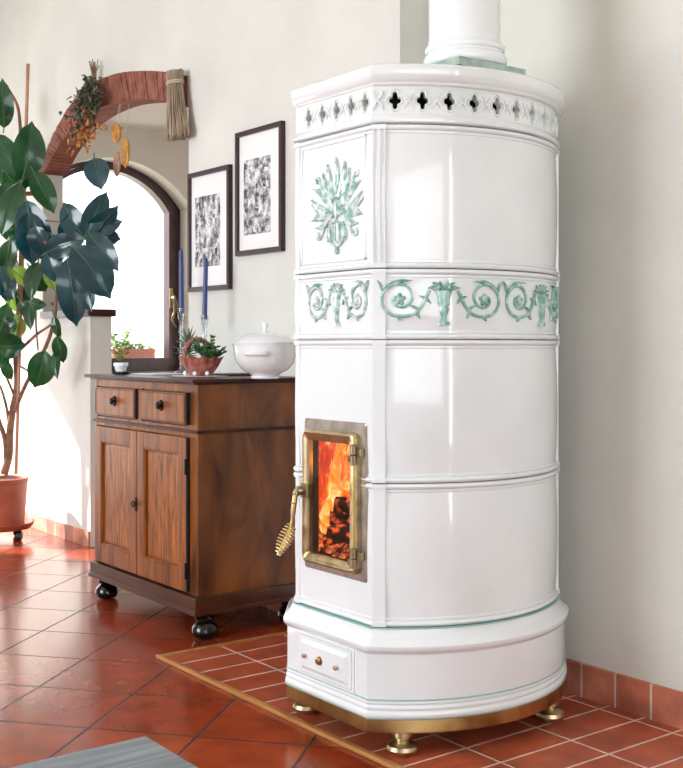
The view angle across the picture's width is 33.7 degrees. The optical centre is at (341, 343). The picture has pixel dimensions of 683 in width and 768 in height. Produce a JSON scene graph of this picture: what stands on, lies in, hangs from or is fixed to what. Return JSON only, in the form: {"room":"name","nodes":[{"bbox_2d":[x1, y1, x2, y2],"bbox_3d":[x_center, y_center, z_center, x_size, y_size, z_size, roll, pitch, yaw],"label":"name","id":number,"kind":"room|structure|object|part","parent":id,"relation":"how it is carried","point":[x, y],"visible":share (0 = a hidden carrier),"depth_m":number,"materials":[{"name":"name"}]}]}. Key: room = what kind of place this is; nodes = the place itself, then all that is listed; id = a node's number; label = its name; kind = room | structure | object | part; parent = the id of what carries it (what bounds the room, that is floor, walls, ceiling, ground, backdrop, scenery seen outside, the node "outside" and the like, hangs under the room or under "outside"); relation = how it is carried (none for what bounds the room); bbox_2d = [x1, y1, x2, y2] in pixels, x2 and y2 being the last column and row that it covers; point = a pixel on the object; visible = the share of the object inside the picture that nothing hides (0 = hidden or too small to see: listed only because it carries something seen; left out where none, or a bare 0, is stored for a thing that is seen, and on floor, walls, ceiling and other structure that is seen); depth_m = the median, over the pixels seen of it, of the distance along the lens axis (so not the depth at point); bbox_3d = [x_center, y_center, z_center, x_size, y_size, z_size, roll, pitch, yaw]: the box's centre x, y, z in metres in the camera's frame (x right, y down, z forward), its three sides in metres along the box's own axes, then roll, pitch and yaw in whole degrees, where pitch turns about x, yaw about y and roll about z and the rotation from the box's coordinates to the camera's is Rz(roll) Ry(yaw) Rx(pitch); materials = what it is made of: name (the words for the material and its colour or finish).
{"room":"traditional dwelling","nodes":[
{"label":"traditional dwelling","id":0,"kind":"room"},
{"bbox_2d":[102,103,188,132],"bbox_3d":[-0.641,-1.470,6.591,1.491,0.060,2.400,0,0,-37],"label":"ceiling","id":1,"kind":"structure","parent":0,"point":[150,117],"depth_m":7.19,"materials":[{"name":"white paint"}]},
{"bbox_2d":[0,0,426,546],"bbox_3d":[-1.104,-0.550,5.981,0.268,3.300,4.718,0,0,-37],"label":"wall","id":2,"kind":"structure","parent":0,"point":[243,61],"depth_m":5.22,"materials":[{"name":"paint"}]},
{"bbox_2d":[38,174,62,318],"bbox_3d":[-1.729,-0.575,6.692,0.125,0.850,0.070,0,0,-37],"label":"wall pier","id":3,"kind":"object","parent":2,"relation":"attached to","point":[48,297],"visible":0.36,"depth_m":6.67,"materials":[{"name":"paint"}]},
{"bbox_2d":[40,309,115,317],"bbox_3d":[-1.503,-0.170,6.393,0.165,0.040,0.680,0,0,-37],"label":"ledge","id":4,"kind":"object","parent":2,"relation":"attached to","point":[95,312],"visible":0.64,"depth_m":6.15,"materials":[{"name":"brown wood"}]},
{"bbox_2d":[39,71,188,175],"bbox_3d":[-1.207,-1.198,5.996,0.141,0.417,1.810,0,0,-37],"label":"arch","id":5,"kind":"object","parent":2,"relation":"attached to","point":[133,89],"visible":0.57,"depth_m":5.91,"materials":[{"name":"brick"}]},
{"bbox_2d":[59,59,106,156],"bbox_3d":[-1.312,-1.244,5.860,0.195,0.518,0.424,0,0,-39],"label":"bunch","id":6,"kind":"object","parent":5,"relation":"hanging from","point":[90,91],"visible":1,"depth_m":5.86,"materials":[{"name":"green plant"}]},
{"bbox_3d":[-1.327,-1.267,5.886,0.109,0.474,0.176,0,0,-4],"label":"stem","id":7,"kind":"part","parent":6,"relation":"part of","materials":[{"name":"plant"}]},
{"bbox_2d":[111,104,121,142],"bbox_3d":[-1.154,-1.132,5.775,0.046,0.203,0.076,0,0,-37],"label":"pod","id":8,"kind":"object","parent":5,"relation":"hanging from","point":[116,132],"visible":1,"depth_m":5.76,"materials":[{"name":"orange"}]},
{"bbox_2d":[113,104,120,176],"bbox_3d":[-1.151,-1.044,5.771,0.040,0.377,0.044,0,0,-2],"label":"pod","id":9,"kind":"object","parent":5,"relation":"hanging from","point":[117,160],"visible":1,"depth_m":5.76,"materials":[{"name":"beige plant"}]},
{"bbox_2d":[121,105,129,167],"bbox_3d":[-1.085,-1.048,5.651,0.042,0.337,0.108,0,0,-13],"label":"pod","id":10,"kind":"object","parent":5,"relation":"hanging from","point":[125,148],"visible":1,"depth_m":5.61,"materials":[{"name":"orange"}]},
{"bbox_2d":[165,68,190,141],"bbox_3d":[-0.752,-1.108,5.211,0.099,0.327,0.184,0,0,-37],"label":"straw bundle","id":11,"kind":"object","parent":5,"relation":"hanging from","point":[177,124],"visible":1,"depth_m":5.18,"materials":[{"name":"beige"}]},
{"bbox_2d":[72,125,188,370],"bbox_3d":[-1.389,-0.550,7.750,1.691,3.300,0.350,0,0,-37],"label":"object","id":12,"kind":"structure","parent":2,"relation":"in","point":[164,162],"depth_m":7.68,"materials":[{"name":"white paint"}]},
{"bbox_2d":[63,161,187,372],"bbox_3d":[-1.554,-0.500,7.537,1.130,1.460,0.270,0,0,-37],"label":"window","id":13,"kind":"structure","parent":12,"relation":"attached to","point":[170,363],"depth_m":7.85,"materials":[{"name":"brown wood"}]},
{"bbox_3d":[-1.530,0.208,7.505,1.128,0.044,0.190,0,0,-37],"label":"sill","id":14,"kind":"part","parent":13,"relation":"part of","materials":[{"name":"brown wood"}]},
{"bbox_3d":[-1.171,-0.253,7.836,0.052,0.274,0.064,0,0,-37],"label":"handle","id":15,"kind":"part","parent":13,"relation":"part of","materials":[{"name":"gold metal"}]},
{"bbox_2d":[25,511,282,611],"bbox_3d":[-1.155,1.058,5.817,0.012,0.085,4.518,0,0,-37],"label":"baseboard","id":16,"kind":"structure","parent":2,"relation":"attached to","point":[62,530],"depth_m":6.36,"materials":[{"name":"tile"}]},
{"bbox_2d":[187,164,232,291],"bbox_3d":[-0.594,-0.512,5.063,0.021,0.545,0.367,0,0,-37],"label":"framed print","id":17,"kind":"object","parent":2,"relation":"attached to","point":[209,191],"visible":0.99,"depth_m":5.05,"materials":[{"name":"white paper"}]},
{"bbox_2d":[235,120,284,256],"bbox_3d":[-0.345,-0.645,4.733,0.021,0.532,0.360,0,0,-37],"label":"framed print","id":18,"kind":"object","parent":2,"relation":"attached to","point":[259,151],"visible":1,"depth_m":4.73,"materials":[{"name":"white paper"}]},
{"bbox_3d":[-1.792,0.250,7.853,1.330,0.100,0.300,0,0,-37],"label":"sill","id":19,"kind":"structure","parent":2,"relation":"attached to","visible":0},
{"bbox_2d":[112,349,154,357],"bbox_3d":[-1.503,0.117,8.071,0.286,0.166,0.172,0,0,-37],"label":"window box","id":20,"kind":"object","parent":19,"relation":"on","point":[135,353],"visible":0.21,"depth_m":8.01,"materials":[{"name":"ceramic"}]},
{"bbox_2d":[112,324,153,348],"bbox_3d":[-1.498,-0.031,8.043,0.335,0.223,0.218,0,0,-18],"label":"trailing greenery","id":21,"kind":"object","parent":20,"relation":"on","point":[125,343],"visible":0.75,"depth_m":8.03,"materials":[{"name":"green plant"}]},
{"bbox_2d":[0,527,682,767],"bbox_3d":[-0.866,1.158,2.478,7.200,0.124,10.600,0,0,-37],"label":"floor","id":22,"kind":"structure","parent":0,"point":[80,670],"depth_m":3.45,"materials":[{"name":"tile"}]},
{"bbox_2d":[0,518,34,540],"bbox_3d":[-1.909,1.051,6.350,0.344,0.098,0.344,0,0,-37],"label":"caddy","id":23,"kind":"object","parent":22,"relation":"on","point":[16,529],"visible":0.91,"depth_m":6.28,"materials":[{"name":"ceramic"}]},
{"bbox_2d":[0,475,28,525],"bbox_3d":[-1.909,0.891,6.350,0.280,0.274,0.280,0,0,-37],"label":"flowerpot","id":24,"kind":"object","parent":23,"relation":"on","point":[13,488],"visible":0.92,"depth_m":6.26,"materials":[{"name":"ceramic"}]},
{"bbox_2d":[0,64,122,474],"bbox_3d":[-1.567,-0.416,5.989,1.140,2.312,0.328,0,0,40],"label":"rubber plant","id":25,"kind":"object","parent":24,"relation":"in","point":[87,272],"visible":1,"depth_m":6.13,"materials":[{"name":"green plant"}]},
{"bbox_3d":[-1.604,-0.348,6.094,0.944,2.176,0.158,0,0,42],"label":"stem","id":26,"kind":"part","parent":25,"relation":"part of","materials":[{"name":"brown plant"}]},
{"bbox_2d":[10,736,197,767],"bbox_3d":[-0.394,0.875,1.131,1.000,0.450,1.100,0,0,-37],"label":"rug","id":27,"kind":"object","parent":22,"relation":"on","point":[141,752],"visible":1,"depth_m":1.77,"materials":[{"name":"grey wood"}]},
{"bbox_2d":[84,372,295,638],"bbox_3d":[-0.622,0.615,4.670,0.529,0.968,0.962,0,0,-37],"label":"base cabinet","id":28,"kind":"object","parent":22,"relation":"on","point":[195,481],"visible":0.86,"depth_m":4.35,"materials":[{"name":"brown wood"}]},
{"bbox_3d":[-0.956,0.238,4.694,0.025,0.045,0.044,0,0,-37],"label":"knob","id":29,"kind":"part","parent":28,"relation":"part of","materials":[{"name":"black metal"}]},
{"bbox_3d":[-0.939,0.244,4.711,0.027,0.118,0.375,0,0,-37],"label":"drawer","id":30,"kind":"part","parent":28,"relation":"part of","materials":[{"name":"brown wood"}]},
{"bbox_3d":[-0.936,0.641,4.710,0.025,0.578,0.394,0,0,-37],"label":"door","id":31,"kind":"part","parent":28,"relation":"part of","materials":[{"name":"brown wood"}]},
{"bbox_3d":[-0.933,0.633,4.713,0.016,0.447,0.278,0,0,-37],"label":"door panel","id":32,"kind":"part","parent":28,"relation":"part of","materials":[{"name":"brown wood"}]},
{"bbox_2d":[112,363,129,373],"bbox_3d":[-0.952,0.106,4.861,0.080,0.050,0.080,0,0,-37],"label":"flowerpot","id":33,"kind":"object","parent":28,"relation":"on","point":[120,368],"visible":1,"depth_m":4.84,"materials":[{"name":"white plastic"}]},
{"bbox_2d":[109,343,130,362],"bbox_3d":[-0.953,0.042,4.860,0.077,0.092,0.094,0,0,43],"label":"seedling","id":34,"kind":"object","parent":33,"relation":"on","point":[116,353],"visible":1,"depth_m":4.86,"materials":[{"name":"green plant"}]},
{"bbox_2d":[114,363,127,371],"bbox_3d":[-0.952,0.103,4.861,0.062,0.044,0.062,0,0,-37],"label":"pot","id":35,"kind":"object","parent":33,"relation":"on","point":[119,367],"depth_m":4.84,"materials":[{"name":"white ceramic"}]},
{"bbox_3d":[-0.807,0.249,4.551,0.012,0.197,0.807,0,0,-37],"label":"rail","id":36,"kind":"part","parent":28,"relation":"part of","materials":[{"name":"brown wood"}]},
{"bbox_3d":[-0.708,0.238,4.365,0.025,0.045,0.044,0,0,-37],"label":"knob","id":37,"kind":"part","parent":28,"relation":"part of","materials":[{"name":"black metal"}]},
{"bbox_2d":[130,372,189,374],"bbox_3d":[-0.783,0.128,4.844,0.180,0.005,0.220,0,0,-37],"label":"paper sheet","id":38,"kind":"object","parent":28,"relation":"on","point":[161,373],"visible":0.81,"depth_m":4.80,"materials":[{"name":"white paper"}]},
{"bbox_3d":[-0.691,0.244,4.383,0.027,0.118,0.388,0,0,-37],"label":"drawer","id":39,"kind":"part","parent":28,"relation":"part of","materials":[{"name":"brown wood"}]},
{"bbox_3d":[-0.691,0.633,4.391,0.016,0.447,0.286,0,0,-37],"label":"door panel","id":40,"kind":"part","parent":28,"relation":"part of","materials":[{"name":"brown wood"}]},
{"bbox_3d":[-0.695,0.641,4.389,0.025,0.578,0.402,0,0,-37],"label":"door","id":41,"kind":"part","parent":28,"relation":"part of","materials":[{"name":"brown wood"}]},
{"bbox_3d":[-0.609,0.328,4.672,0.490,0.012,0.901,0,0,-37],"label":"waist moulding","id":42,"kind":"part","parent":28,"relation":"part of","materials":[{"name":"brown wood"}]},
{"bbox_2d":[173,375,223,376],"bbox_3d":[-0.572,0.129,4.580,0.239,0.003,0.240,0,0,-37],"label":"lace doily","id":43,"kind":"object","parent":28,"relation":"on","point":[173,375],"visible":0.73,"depth_m":4.49,"materials":[{"name":"white fabric"}]},
{"bbox_2d":[178,336,223,375],"bbox_3d":[-0.570,0.048,4.578,0.171,0.160,0.232,0,0,-37],"label":"basket planter","id":44,"kind":"object","parent":43,"relation":"on","point":[202,366],"visible":0.85,"depth_m":4.52,"materials":[{"name":"ceramic"}]},
{"bbox_2d":[172,326,200,356],"bbox_3d":[-0.624,-0.003,4.629,0.143,0.145,0.147,0,0,18],"label":"aloe","id":45,"kind":"object","parent":44,"relation":"on","point":[186,338],"visible":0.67,"depth_m":4.62,"materials":[{"name":"green plant"}]},
{"bbox_3d":[-0.584,0.021,4.597,0.154,0.107,0.038,0,0,-37],"label":"handle","id":46,"kind":"part","parent":44,"relation":"part of","materials":[{"name":"red ceramic"}]},
{"bbox_2d":[178,356,223,375],"bbox_3d":[-0.570,0.088,4.578,0.171,0.078,0.232,0,0,-37],"label":"basket","id":47,"kind":"object","parent":44,"relation":"attached to","point":[202,366],"depth_m":4.51,"materials":[{"name":"red ceramic"}]},
{"bbox_2d":[191,334,226,357],"bbox_3d":[-0.524,0.016,4.542,0.162,0.112,0.133,0,0,-37],"label":"succulent","id":48,"kind":"object","parent":44,"relation":"on","point":[204,351],"visible":0.98,"depth_m":4.53,"materials":[{"name":"green plant"}]},
{"bbox_3d":[-0.527,0.023,4.553,0.111,0.098,0.115,0,0,17],"label":"stem","id":49,"kind":"part","parent":48,"relation":"part of","materials":[{"name":"green plant"}]},
{"bbox_2d":[212,373,250,375],"bbox_3d":[-0.450,0.126,4.635,0.140,0.010,0.105,0,0,-37],"label":"notebook","id":50,"kind":"object","parent":43,"relation":"on","point":[216,374],"visible":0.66,"depth_m":4.61,"materials":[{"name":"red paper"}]},
{"bbox_2d":[232,322,295,378],"bbox_3d":[-0.291,0.023,4.283,0.242,0.216,0.279,0,0,-29],"label":"soup tureen","id":51,"kind":"object","parent":28,"relation":"on","point":[263,355],"visible":0.97,"depth_m":4.19,"materials":[{"name":"white ceramic"}]},
{"bbox_3d":[-0.318,0.035,4.158,0.093,0.018,0.039,0,0,16],"label":"handle","id":52,"kind":"part","parent":51,"relation":"part of","materials":[{"name":"white ceramic"}]},
{"bbox_3d":[-0.291,-0.025,4.283,0.239,0.044,0.278,0,0,-37],"label":"lid","id":53,"kind":"part","parent":51,"relation":"part of","materials":[{"name":"white ceramic"}]},
{"bbox_2d":[232,343,295,378],"bbox_3d":[-0.291,0.064,4.283,0.241,0.134,0.280,0,0,-37],"label":"bowl","id":54,"kind":"object","parent":51,"relation":"attached to","point":[260,360],"depth_m":4.19,"materials":[{"name":"white ceramic"}]},
{"bbox_3d":[-0.291,-0.065,4.283,0.022,0.040,0.032,0,0,-37],"label":"knob","id":55,"kind":"part","parent":51,"relation":"part of","materials":[{"name":"white ceramic"}]},
{"bbox_3d":[-0.588,0.004,4.835,0.072,0.254,0.072,0,0,-37],"label":"candlestick","id":56,"kind":"object","parent":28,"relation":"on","visible":0},
{"bbox_2d":[202,258,207,318],"bbox_3d":[-0.585,-0.243,4.831,0.023,0.273,0.033,0,0,-37],"label":"candle","id":57,"kind":"object","parent":56,"relation":"on","point":[205,267],"visible":1,"depth_m":4.82,"materials":[{"name":"blue wax"}]},
{"bbox_3d":[-0.716,-0.014,5.038,0.072,0.290,0.072,0,0,-37],"label":"candlestick","id":58,"kind":"object","parent":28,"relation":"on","visible":0},
{"bbox_2d":[179,249,183,311],"bbox_3d":[-0.716,-0.289,5.038,0.023,0.293,0.025,0,0,-37],"label":"candle","id":59,"kind":"object","parent":58,"relation":"on","point":[181,273],"visible":1,"depth_m":5.03,"materials":[{"name":"blue wax"}]},
{"bbox_2d":[162,631,287,656],"bbox_3d":[-0.351,1.095,4.156,0.698,0.011,0.020,0,0,-37],"label":"strip","id":60,"kind":"object","parent":22,"relation":"on","point":[284,632],"visible":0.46,"depth_m":4.09,"materials":[{"name":"brown wood"}]},
{"bbox_2d":[156,654,404,767],"bbox_3d":[0.783,1.093,2.055,0.020,0.013,4.740,0,0,-37],"label":"strip","id":61,"kind":"object","parent":22,"relation":"on","point":[357,749],"visible":1,"depth_m":3.30,"materials":[{"name":"brown wood"}]},
{"bbox_2d":[275,0,568,756],"bbox_3d":[0.235,-0.542,3.364,0.866,3.276,0.743,0,0,-37],"label":"stove","id":62,"kind":"object","parent":22,"relation":"on","point":[426,272],"visible":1,"depth_m":3.07,"materials":[{"name":"white ceramic"}]},
{"bbox_3d":[-0.115,0.420,3.223,0.046,0.044,0.041,0,0,-37],"label":"door handle","id":63,"kind":"part","parent":62,"relation":"part of","materials":[{"name":"gold metal"}]},
{"bbox_3d":[-0.066,0.887,3.149,0.013,0.025,0.026,0,0,-37],"label":"knob","id":64,"kind":"part","parent":62,"relation":"part of","materials":[{"name":"gold metal"}]},
{"bbox_3d":[-0.048,0.886,3.146,0.014,0.104,0.240,0,0,-37],"label":"ash drawer","id":65,"kind":"part","parent":62,"relation":"part of","materials":[{"name":"white ceramic"}]},
{"bbox_3d":[-0.033,0.434,3.147,0.022,0.384,0.252,0,0,-37],"label":"fire door","id":66,"kind":"part","parent":62,"relation":"part of","materials":[{"name":"gold metal"}]},
{"bbox_3d":[-0.025,-0.399,3.165,0.006,0.339,0.304,0,0,-37],"label":"panel moulding","id":67,"kind":"part","parent":62,"relation":"part of","materials":[{"name":"white ceramic"}]},
{"bbox_2d":[319,518,349,558],"bbox_3d":[0.078,0.565,3.318,0.292,0.115,0.351,0,0,-37],"label":"bed","id":68,"kind":"object","parent":62,"relation":"on","point":[345,552],"visible":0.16,"depth_m":3.27,"materials":[{"name":"orange wood"}]},
{"bbox_2d":[319,441,349,543],"bbox_3d":[0.039,0.418,3.378,0.264,0.352,0.160,0,0,1],"label":"fire","id":69,"kind":"object","parent":68,"relation":"on","point":[334,467],"visible":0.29,"depth_m":3.37,"materials":[{"name":"orange"}]},
{"bbox_2d":[326,524,349,546],"bbox_3d":[0.045,0.566,3.316,0.188,0.074,0.072,0,0,-3],"label":"log","id":70,"kind":"object","parent":68,"relation":"on","point":[339,534],"visible":0.36,"depth_m":3.28,"materials":[{"name":"black wood"}]},
{"bbox_2d":[328,511,349,524],"bbox_3d":[0.052,0.527,3.361,0.192,0.069,0.069,0,0,2],"label":"log","id":71,"kind":"object","parent":70,"relation":"on","point":[334,519],"visible":0.16,"depth_m":3.33,"materials":[{"name":"black wood"}]},
{"bbox_2d":[333,496,349,514],"bbox_3d":[0.060,0.485,3.326,0.171,0.071,0.059,0,0,-5],"label":"log","id":72,"kind":"object","parent":71,"relation":"on","point":[341,506],"visible":0.31,"depth_m":3.30,"materials":[{"name":"black wood"}]},
{"bbox_3d":[-0.016,0.429,3.152,0.010,0.431,0.288,0,0,-37],"label":"door plate","id":73,"kind":"part","parent":62,"relation":"part of","materials":[{"name":"metal"}]},
{"bbox_3d":[0.033,0.432,3.046,0.010,0.355,0.010,0,0,-37],"label":"hinge rod","id":74,"kind":"part","parent":62,"relation":"part of","materials":[{"name":"gold metal"}]},
{"bbox_3d":[0.263,-0.604,3.385,0.742,0.024,0.689,0,0,-37],"label":"cornice","id":75,"kind":"part","parent":62,"relation":"part of","materials":[{"name":"white ceramic"}]},
{"bbox_3d":[0.270,-0.730,3.376,0.764,0.076,0.711,0,0,-37],"label":"moulding","id":76,"kind":"part","parent":62,"relation":"part of","materials":[{"name":"white ceramic"}]},
{"bbox_3d":[0.348,-0.780,3.271,0.262,0.024,0.262,0,0,-37],"label":"flue plate","id":77,"kind":"part","parent":62,"relation":"part of","materials":[{"name":"green ceramic"}]},
{"bbox_2d":[427,0,682,691],"bbox_3d":[2.137,-0.550,1.787,0.140,3.300,5.882,0,0,-37],"label":"wall","id":78,"kind":"structure","parent":0,"point":[617,65],"depth_m":3.38,"materials":[{"name":"paint"}]},
{"bbox_2d":[565,658,682,729],"bbox_3d":[2.015,1.046,1.820,0.014,0.108,5.682,0,0,-37],"label":"baseboard","id":79,"kind":"structure","parent":78,"relation":"attached to","point":[649,700],"depth_m":3.36,"materials":[{"name":"tile"}]}
]}

